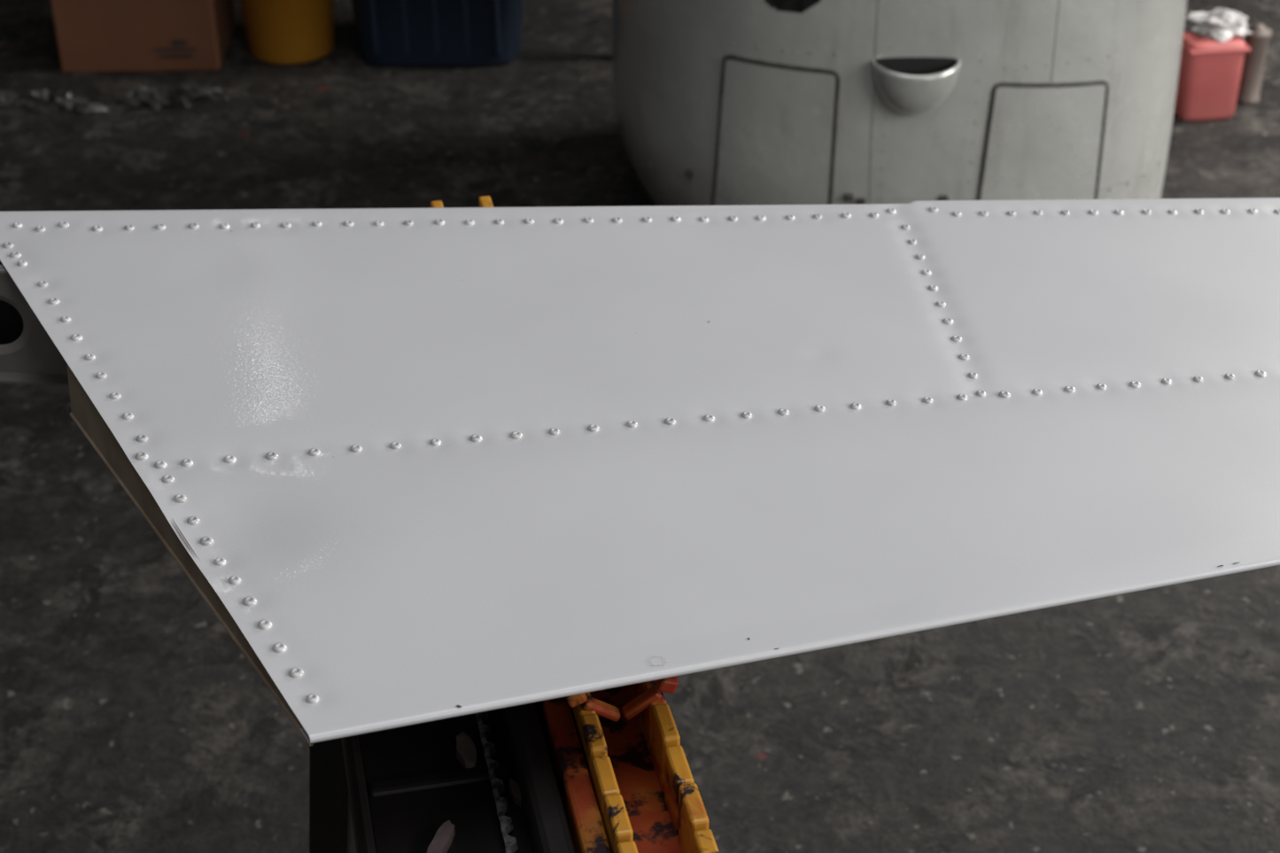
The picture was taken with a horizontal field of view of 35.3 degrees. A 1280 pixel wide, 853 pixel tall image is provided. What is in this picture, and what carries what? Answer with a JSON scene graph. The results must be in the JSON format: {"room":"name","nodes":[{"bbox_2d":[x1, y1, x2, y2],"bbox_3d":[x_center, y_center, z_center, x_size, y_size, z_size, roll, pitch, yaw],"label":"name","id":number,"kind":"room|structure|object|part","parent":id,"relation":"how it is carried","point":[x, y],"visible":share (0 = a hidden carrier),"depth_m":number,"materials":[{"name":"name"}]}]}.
{"room":"aircraft hangar","nodes":[
{"label":"aircraft hangar","id":0,"kind":"room"},
{"bbox_2d":[0,0,1279,852],"bbox_3d":[0.000,0.107,3.021,12.000,0.100,11.000,0,32,0],"label":"floor","id":1,"kind":"structure","parent":0,"point":[132,720],"depth_m":2.63,"materials":[{"name":"concrete"}]},
{"bbox_2d":[0,81,232,113],"bbox_3d":[-1.140,-0.688,4.146,0.586,0.048,0.101,-1,32,-2],"label":"plastic sheeting","id":2,"kind":"object","parent":1,"relation":"on","point":[178,97],"visible":1,"depth_m":4.15,"materials":[{"name":"plastic"}]},
{"bbox_2d":[50,0,236,72],"bbox_3d":[-1.075,-0.965,4.343,0.335,0.307,0.283,-1,32,-2],"label":"cardboard box","id":3,"kind":"object","parent":1,"relation":"on","point":[93,35],"visible":1,"depth_m":4.27,"materials":[{"name":"brown cardboard"}]},
{"bbox_2d":[240,0,333,64],"bbox_3d":[-0.765,-0.941,4.346,0.232,0.264,0.228,0,32,0],"label":"bucket","id":4,"kind":"object","parent":1,"relation":"on","point":[283,32],"visible":1,"depth_m":4.31,"materials":[{"name":"plastic"}]},
{"bbox_2d":[350,0,524,68],"bbox_3d":[-0.435,-0.979,4.346,0.420,0.327,0.315,0,32,0],"label":"storage bin","id":5,"kind":"object","parent":1,"relation":"on","point":[424,34],"visible":1,"depth_m":4.28,"materials":[{"name":"blue plastic"}]},
{"bbox_2d":[309,195,719,852],"bbox_3d":[-0.127,0.398,1.665,0.344,0.857,0.965,-7,33,-10],"label":"machine","id":6,"kind":"object","parent":1,"relation":"on","point":[605,771],"visible":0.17,"depth_m":1.25,"materials":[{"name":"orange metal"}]},
{"bbox_3d":[-0.097,0.089,1.456,0.016,0.052,0.860,-7,33,-10],"label":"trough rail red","id":7,"kind":"part","parent":6,"relation":"part of","materials":[{"name":"orange metal"}]},
{"bbox_2d":[0,197,1279,745],"bbox_3d":[0.196,-0.001,1.473,1.626,0.143,0.667,-5,32,-8],"label":"aircraft wing","id":8,"kind":"object","parent":6,"relation":"on","point":[416,465],"visible":1,"depth_m":1.42,"materials":[{"name":"white metal"}]},
{"bbox_2d":[612,0,1186,205],"bbox_3d":[0.451,-0.744,3.548,1.011,0.780,0.891,0,32,0],"label":"fuselage","id":9,"kind":"object","parent":1,"relation":"on","point":[717,102],"visible":0.78,"depth_m":3.26,"materials":[{"name":"silver metal"}]},
{"bbox_3d":[0.216,-0.466,3.292,0.201,0.272,0.020,11,34,17],"label":"access door","id":10,"kind":"part","parent":9,"relation":"part of","materials":[{"name":"silver metal"}]},
{"bbox_3d":[0.663,-0.450,3.292,0.211,0.246,0.011,-9,33,-13],"label":"access door","id":11,"kind":"part","parent":9,"relation":"part of","materials":[{"name":"silver metal"}]},
{"bbox_2d":[1173,31,1250,121],"bbox_3d":[1.150,-0.712,4.077,0.126,0.163,0.096,-5,32,-7],"label":"plastic container","id":12,"kind":"object","parent":1,"relation":"on","point":[1209,74],"visible":0.73,"depth_m":4.04,"materials":[{"name":"red plastic"}]},
{"bbox_2d":[1186,7,1251,41],"bbox_3d":[1.165,-0.817,4.044,0.101,0.048,0.110,-25,40,-34],"label":"rag","id":13,"kind":"object","parent":12,"relation":"on","point":[1221,25],"visible":1,"depth_m":4.03,"materials":[{"name":"fabric"}]},
{"bbox_2d":[1236,23,1272,104],"bbox_3d":[1.262,-0.750,4.136,0.054,0.163,0.054,0,32,0],"label":"can","id":14,"kind":"object","parent":1,"relation":"on","point":[1253,63],"visible":0.87,"depth_m":4.12,"materials":[{"name":"metal"}]}
]}

